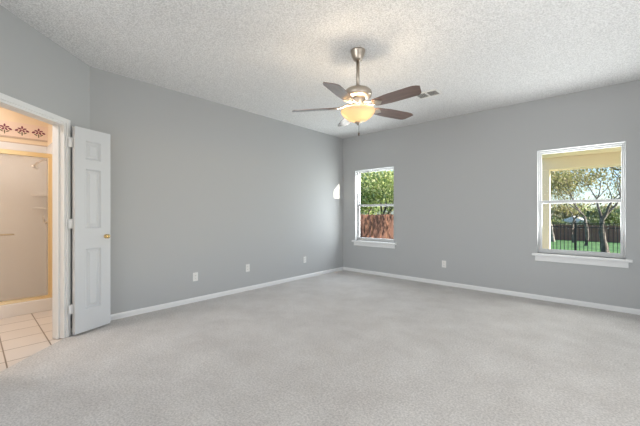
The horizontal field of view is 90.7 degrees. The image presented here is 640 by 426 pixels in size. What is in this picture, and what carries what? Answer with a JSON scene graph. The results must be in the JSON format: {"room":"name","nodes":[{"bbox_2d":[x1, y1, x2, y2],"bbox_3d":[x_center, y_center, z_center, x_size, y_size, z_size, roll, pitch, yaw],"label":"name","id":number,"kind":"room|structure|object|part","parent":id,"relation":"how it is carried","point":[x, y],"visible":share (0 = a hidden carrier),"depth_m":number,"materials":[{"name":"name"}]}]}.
{"room":"empty bedroom","nodes":[
{"label":"empty bedroom","id":0,"kind":"room"},
{"bbox_2d":[0,107,47,145],"bbox_3d":[-4.691,-0.162,3.454,0.120,2.795,2.600,0,0,42],"label":"wall","id":1,"kind":"structure","parent":0,"point":[5,114],"depth_m":4.17,"materials":[{"name":"beige paint"}]},
{"bbox_2d":[0,120,47,146],"bbox_3d":[-4.277,-1.052,3.821,0.006,0.275,1.500,0,0,42],"label":"wallpaper border","id":2,"kind":"object","parent":1,"relation":"attached to","point":[9,129],"visible":1,"depth_m":4.20,"materials":[{"name":"beige paper"}]},
{"bbox_2d":[0,5,89,327],"bbox_3d":[-2.446,-0.184,2.502,0.100,2.740,1.700,0,0,-3],"label":"wall","id":3,"kind":"structure","parent":0,"point":[36,71],"depth_m":2.72,"materials":[{"name":"grey paint"}]},
{"bbox_2d":[0,93,70,338],"bbox_3d":[-2.453,0.145,2.619,0.134,2.081,0.865,0,0,-3],"label":"door frame","id":4,"kind":"structure","parent":3,"relation":"attached to","point":[61,127],"depth_m":2.98,"materials":[{"name":"white paint"}]},
{"bbox_2d":[68,126,109,334],"bbox_3d":[-2.293,0.167,3.178,0.084,2.005,0.392,0,0,20],"label":"door","id":5,"kind":"structure","parent":3,"relation":"in","point":[89,224],"depth_m":3.17,"materials":[{"name":"white paint"}]},
{"bbox_2d":[48,124,51,145],"bbox_3d":[-3.197,-0.162,3.924,1.715,2.795,0.097,0,0,42],"label":"wall","id":6,"kind":"structure","parent":0,"point":[49,125],"depth_m":4.27,"materials":[{"name":"beige paint"}]},
{"bbox_2d":[90,67,342,314],"bbox_3d":[-0.986,-0.184,5.071,0.130,2.740,4.561,0,0,42],"label":"wall","id":7,"kind":"structure","parent":0,"point":[211,189],"depth_m":4.34,"materials":[{"name":"grey paint"}]},
{"bbox_2d":[193,272,197,280],"bbox_3d":[-1.661,0.851,4.216,0.009,0.114,0.070,0,0,42],"label":"wall outlet","id":8,"kind":"object","parent":7,"relation":"attached to","point":[195,275],"visible":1,"depth_m":4.21,"materials":[{"name":"white plastic"}]},
{"bbox_2d":[110,267,342,320],"bbox_3d":[-0.976,1.155,4.974,0.014,0.062,4.371,0,0,42],"label":"baseboard","id":9,"kind":"structure","parent":7,"relation":"attached to","point":[224,293],"depth_m":4.36,"materials":[{"name":"white paint"}]},
{"bbox_2d":[246,264,249,271],"bbox_3d":[-1.105,0.841,4.835,0.009,0.114,0.070,0,0,42],"label":"wall outlet","id":10,"kind":"object","parent":7,"relation":"attached to","point":[247,265],"visible":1,"depth_m":4.83,"materials":[{"name":"white plastic"}]},
{"bbox_2d":[0,270,639,425],"bbox_3d":[-1.542,1.216,2.036,6.700,0.060,9.500,0,0,42],"label":"floor","id":11,"kind":"structure","parent":0,"point":[342,347],"depth_m":2.51,"materials":[{"name":"beige carpet"}]},
{"bbox_2d":[0,141,51,300],"bbox_3d":[-4.048,0.136,3.616,0.620,2.100,1.500,0,0,42],"label":"shower surround","id":12,"kind":"object","parent":11,"relation":"on","point":[23,254],"visible":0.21,"depth_m":4.19,"materials":[{"name":"white"}]},
{"bbox_2d":[30,159,47,169],"bbox_3d":[-3.712,-0.652,4.184,0.090,0.165,0.191,0,0,42],"label":"shower","id":13,"kind":"object","parent":12,"relation":"attached to","point":[35,166],"visible":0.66,"depth_m":4.15,"materials":[{"name":"silver metal"}]},
{"bbox_2d":[32,194,47,195],"bbox_3d":[-3.775,-0.244,4.267,0.140,0.020,0.150,0,0,42],"label":"corner shelf","id":14,"kind":"object","parent":12,"relation":"attached to","point":[32,194],"visible":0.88,"depth_m":4.25,"materials":[{"name":"white"}]},
{"bbox_2d":[0,298,51,318],"bbox_3d":[-3.810,1.121,3.402,0.110,0.150,1.500,0,0,42],"label":"shower curb","id":15,"kind":"object","parent":11,"relation":"on","point":[34,306],"depth_m":3.71,"materials":[{"name":"white tile"}]},
{"bbox_2d":[0,149,51,304],"bbox_3d":[-3.807,0.159,3.374,0.102,1.775,1.464,0,0,42],"label":"shower door","id":16,"kind":"structure","parent":15,"relation":"on","point":[2,151],"depth_m":3.89,"materials":[{"name":"gold metal"}]},
{"bbox_3d":[-3.822,-0.703,3.389,0.060,0.052,1.464,0,0,42],"label":"rail","id":17,"kind":"part","parent":16,"relation":"part of","materials":[{"name":"gold metal"}]},
{"bbox_3d":[-3.822,1.028,3.389,0.060,0.035,1.464,0,0,42],"label":"rail","id":18,"kind":"part","parent":16,"relation":"part of","materials":[{"name":"gold metal"}]},
{"bbox_3d":[-3.346,0.167,3.918,0.056,1.688,0.040,0,0,42],"label":"post","id":19,"kind":"part","parent":16,"relation":"part of","materials":[{"name":"gold metal"}]},
{"bbox_2d":[0,0,639,138],"bbox_3d":[-0.866,-1.614,1.442,5.220,0.120,9.840,0,0,42],"label":"ceiling","id":20,"kind":"structure","parent":0,"point":[272,59],"depth_m":2.98,"materials":[{"name":"white paint"}]},
{"bbox_2d":[292,47,420,135],"bbox_3d":[0.377,-1.144,2.984,1.234,0.820,1.253,0,0,42],"label":"ceiling fan","id":21,"kind":"object","parent":20,"relation":"hanging from","point":[357,95],"visible":1,"depth_m":2.93,"materials":[{"name":"silver metal"}]},
{"bbox_3d":[-0.053,-1.009,3.093,0.479,0.006,0.144,0,12,9],"label":"fan blade","id":22,"kind":"part","parent":21,"relation":"part of","materials":[{"name":"brown wood"}]},
{"bbox_3d":[0.172,-1.009,2.652,0.144,0.006,0.479,13,6,26],"label":"fan blade","id":23,"kind":"part","parent":21,"relation":"part of","materials":[{"name":"brown wood"}]},
{"bbox_3d":[0.296,-1.009,3.443,0.144,0.006,0.479,-12,2,-9],"label":"fan blade","id":24,"kind":"part","parent":21,"relation":"part of","materials":[{"name":"brown wood"}]},
{"bbox_3d":[0.363,-0.927,3.027,0.326,0.117,0.326,0,0,42],"label":"lamp shade","id":25,"kind":"part","parent":21,"relation":"part of","materials":[{"name":"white glass"}]},
{"bbox_3d":[0.737,-1.009,3.219,0.479,0.006,0.144,0,-12,-27],"label":"fan blade","id":26,"kind":"part","parent":21,"relation":"part of","materials":[{"name":"brown wood"}]},
{"bbox_3d":[0.660,-1.009,2.730,0.479,0.006,0.144,0,-12,45],"label":"fan blade","id":27,"kind":"part","parent":21,"relation":"part of","materials":[{"name":"brown wood"}]},
{"bbox_2d":[414,89,442,99],"bbox_3d":[1.405,-1.548,4.126,0.310,0.012,0.210,0,0,42],"label":"ceiling vent","id":28,"kind":"object","parent":20,"relation":"in","point":[434,92],"visible":0.91,"depth_m":4.12,"materials":[{"name":"white plastic"}]},
{"bbox_2d":[343,80,639,308],"bbox_3d":[2.404,-0.184,4.983,5.030,2.740,0.160,0,0,42],"label":"wall","id":29,"kind":"structure","parent":0,"point":[465,186],"depth_m":4.73,"materials":[{"name":"grey paint"}]},
{"bbox_2d":[352,166,396,248],"bbox_3d":[1.069,-0.102,6.146,0.986,1.514,0.195,0,0,42],"label":"window","id":30,"kind":"structure","parent":29,"relation":"in","point":[370,242],"depth_m":6.32,"materials":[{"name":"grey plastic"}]},
{"bbox_3d":[1.045,0.567,6.118,0.986,0.034,0.121,0,0,42],"label":"sill","id":31,"kind":"part","parent":30,"relation":"part of","materials":[{"name":"white paint"}]},
{"bbox_3d":[1.100,0.178,6.180,0.832,0.700,0.026,0,0,42],"label":"sash","id":32,"kind":"part","parent":30,"relation":"part of","materials":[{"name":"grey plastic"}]},
{"bbox_3d":[1.119,-0.485,6.201,0.832,0.705,0.025,0,0,42],"label":"sash","id":33,"kind":"part","parent":30,"relation":"part of","materials":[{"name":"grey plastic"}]},
{"bbox_2d":[343,267,639,314],"bbox_3d":[2.298,1.155,4.962,4.900,0.062,0.014,0,0,42],"label":"baseboard","id":34,"kind":"structure","parent":29,"relation":"attached to","point":[499,291],"depth_m":4.53,"materials":[{"name":"white paint"}]},
{"bbox_2d":[532,141,632,267],"bbox_3d":[3.351,-0.102,4.095,0.994,1.514,0.195,0,0,42],"label":"window","id":35,"kind":"structure","parent":29,"relation":"in","point":[586,258],"depth_m":4.03,"materials":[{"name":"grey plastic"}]},
{"bbox_3d":[3.401,-0.485,4.151,0.840,0.705,0.025,0,0,42],"label":"sash","id":36,"kind":"part","parent":35,"relation":"part of","materials":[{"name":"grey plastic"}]},
{"bbox_3d":[3.382,0.178,4.129,0.840,0.700,0.026,0,0,42],"label":"sash","id":37,"kind":"part","parent":35,"relation":"part of","materials":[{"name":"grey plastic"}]},
{"bbox_3d":[3.326,0.567,4.067,0.994,0.034,0.121,0,0,42],"label":"sill","id":38,"kind":"part","parent":35,"relation":"part of","materials":[{"name":"white paint"}]},
{"label":"outside","id":39,"kind":"structure","parent":0,"visible":0},
{"bbox_2d":[550,240,619,252],"bbox_3d":[20.588,2.518,28.976,80.000,2.064,59.840,0,0,42],"label":"ground","id":40,"kind":"structure","parent":39,"point":[593,246],"depth_m":20.51,"materials":[{"name":"green plant"}]},
{"bbox_2d":[360,170,393,214],"bbox_3d":[2.047,-0.321,15.459,4.664,4.179,5.439,0,0,42],"label":"tree","id":41,"kind":"object","parent":40,"relation":"on","point":[364,208],"visible":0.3,"depth_m":15.11,"materials":[{"name":"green plant"}]},
{"bbox_2d":[360,214,393,238],"bbox_3d":[2.486,0.912,11.659,0.075,1.739,9.002,0,0,42],"label":"fence","id":42,"kind":"object","parent":40,"relation":"on","point":[371,226],"visible":0.15,"depth_m":11.08,"materials":[{"name":"brown wood"}]},
{"bbox_2d":[361,170,393,214],"bbox_3d":[3.100,-0.588,14.928,4.553,4.752,5.166,0,0,-19],"label":"tree","id":43,"kind":"object","parent":40,"relation":"on","point":[377,180],"visible":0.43,"depth_m":14.16,"materials":[{"name":"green plant"}]},
{"bbox_2d":[362,173,393,213],"bbox_3d":[4.595,-0.796,25.798,6.298,5.737,5.832,0,0,42],"label":"tree","id":44,"kind":"object","parent":40,"relation":"on","point":[382,173],"visible":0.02,"depth_m":25.59,"materials":[{"name":"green plant"}]},
{"bbox_2d":[364,170,392,213],"bbox_3d":[5.283,-1.126,24.341,7.122,6.436,6.947,0,0,42],"label":"tree","id":45,"kind":"object","parent":40,"relation":"on","point":[387,170],"visible":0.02,"depth_m":23.62,"materials":[{"name":"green plant"}]},
{"bbox_2d":[550,217,566,223],"bbox_3d":[24.564,1.481,33.148,3.327,2.606,3.080,0,0,42],"label":"shrub","id":46,"kind":"object","parent":40,"relation":"on","point":[556,221],"visible":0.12,"depth_m":32.77,"materials":[{"name":"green plant"}]},
{"bbox_2d":[550,203,581,219],"bbox_3d":[37.275,0.806,48.920,5.358,5.495,6.660,0,0,-2],"label":"tree","id":47,"kind":"object","parent":40,"relation":"on","point":[563,208],"visible":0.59,"depth_m":47.62,"materials":[{"name":"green plant"}]},
{"bbox_2d":[550,170,595,241],"bbox_3d":[19.436,-0.898,27.070,6.640,6.734,5.684,0,0,-34],"label":"tree","id":48,"kind":"object","parent":40,"relation":"on","point":[552,239],"visible":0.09,"depth_m":26.81,"materials":[{"name":"green plant"}]},
{"bbox_2d":[559,216,589,224],"bbox_3d":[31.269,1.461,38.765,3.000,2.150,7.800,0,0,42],"label":"house","id":49,"kind":"structure","parent":40,"relation":"on","point":[570,219],"depth_m":36.04,"materials":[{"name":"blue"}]},
{"bbox_2d":[550,168,610,245],"bbox_3d":[16.726,-1.227,21.730,5.254,7.042,7.795,0,0,42],"label":"tree","id":50,"kind":"object","parent":40,"relation":"on","point":[552,173],"visible":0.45,"depth_m":21.21,"materials":[{"name":"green plant"}]},
{"bbox_2d":[550,220,619,252],"bbox_3d":[9.041,0.961,8.725,8.100,1.462,0.060,0,0,42],"label":"iron fence","id":51,"kind":"object","parent":40,"relation":"on","point":[575,223],"visible":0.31,"depth_m":9.63,"materials":[{"name":"black metal"}]},
{"bbox_3d":[7.889,0.961,9.761,0.060,1.462,0.060,0,0,42],"label":"fence post","id":52,"kind":"part","parent":51,"relation":"part of","materials":[{"name":"black metal"}]},
{"bbox_3d":[9.041,0.440,8.725,8.100,0.024,0.024,0,0,42],"label":"fence rail","id":53,"kind":"part","parent":51,"relation":"part of","materials":[{"name":"black metal"}]},
{"bbox_3d":[9.041,0.320,8.725,8.100,0.024,0.024,0,0,42],"label":"fence rail","id":54,"kind":"part","parent":51,"relation":"part of","materials":[{"name":"black metal"}]},
{"bbox_2d":[550,167,620,242],"bbox_3d":[19.621,-0.800,24.436,6.525,6.545,7.678,0,0,-24],"label":"tree","id":55,"kind":"object","parent":40,"relation":"on","point":[601,174],"visible":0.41,"depth_m":23.74,"materials":[{"name":"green plant"}]},
{"bbox_2d":[552,224,619,242],"bbox_3d":[25.615,1.821,27.089,34.000,1.530,0.075,0,0,42],"label":"fence","id":56,"kind":"object","parent":40,"relation":"on","point":[593,232],"visible":0.09,"depth_m":28.34,"materials":[{"name":"brown wood"}]},
{"bbox_2d":[551,166,620,252],"bbox_3d":[14.395,-1.047,15.451,4.767,6.229,4.756,0,0,25],"label":"tree","id":57,"kind":"object","parent":40,"relation":"on","point":[602,218],"visible":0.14,"depth_m":15.56,"materials":[{"name":"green plant"}]},
{"bbox_2d":[577,216,611,224],"bbox_3d":[28.740,1.585,33.281,3.085,2.582,3.068,0,0,24],"label":"shrub","id":58,"kind":"object","parent":40,"relation":"on","point":[596,220],"visible":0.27,"depth_m":32.82,"materials":[{"name":"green plant"}]},
{"bbox_2d":[580,203,619,225],"bbox_3d":[35.917,0.871,40.375,4.946,4.726,5.029,0,0,-10],"label":"tree","id":59,"kind":"object","parent":40,"relation":"on","point":[614,217],"visible":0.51,"depth_m":39.56,"materials":[{"name":"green plant"}]},
{"bbox_2d":[585,167,620,173],"bbox_3d":[10.124,-1.306,9.450,5.791,6.264,6.834,0,0,42],"label":"tree","id":60,"kind":"object","parent":40,"relation":"on","point":[612,168],"visible":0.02,"depth_m":10.27,"materials":[{"name":"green plant"}]},
{"bbox_2d":[591,202,619,224],"bbox_3d":[40.821,0.748,43.672,6.351,5.487,5.563,0,0,42],"label":"tree","id":61,"kind":"object","parent":40,"relation":"on","point":[611,206],"visible":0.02,"depth_m":43.93,"materials":[{"name":"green plant"}]},
{"bbox_3d":[6.615,1.446,3.857,7.600,0.280,3.785,0,0,42],"label":"patio","id":62,"kind":"object","parent":40,"relation":"on","visible":0},
{"bbox_2d":[542,147,620,248],"bbox_3d":[4.668,0.018,-0.689,10.020,2.575,12.750,0,0,42],"label":"porch","id":63,"kind":"object","parent":62,"relation":"on","point":[603,157],"visible":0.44,"depth_m":6.86,"materials":[{"name":"beige paint"}]},
{"bbox_3d":[5.157,0.166,7.208,0.150,2.280,0.150,0,0,42],"label":"post","id":64,"kind":"part","parent":63,"relation":"part of","materials":[{"name":"beige paint"}]},
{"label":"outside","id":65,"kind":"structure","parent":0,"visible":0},
{"bbox_2d":[571,203,593,216],"bbox_3d":[49.606,0.941,59.631,6.544,6.367,6.903,0,0,42],"label":"tree","id":66,"kind":"object","parent":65,"point":[577,203],"visible":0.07,"depth_m":58.24,"materials":[{"name":"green plant"}]}
]}

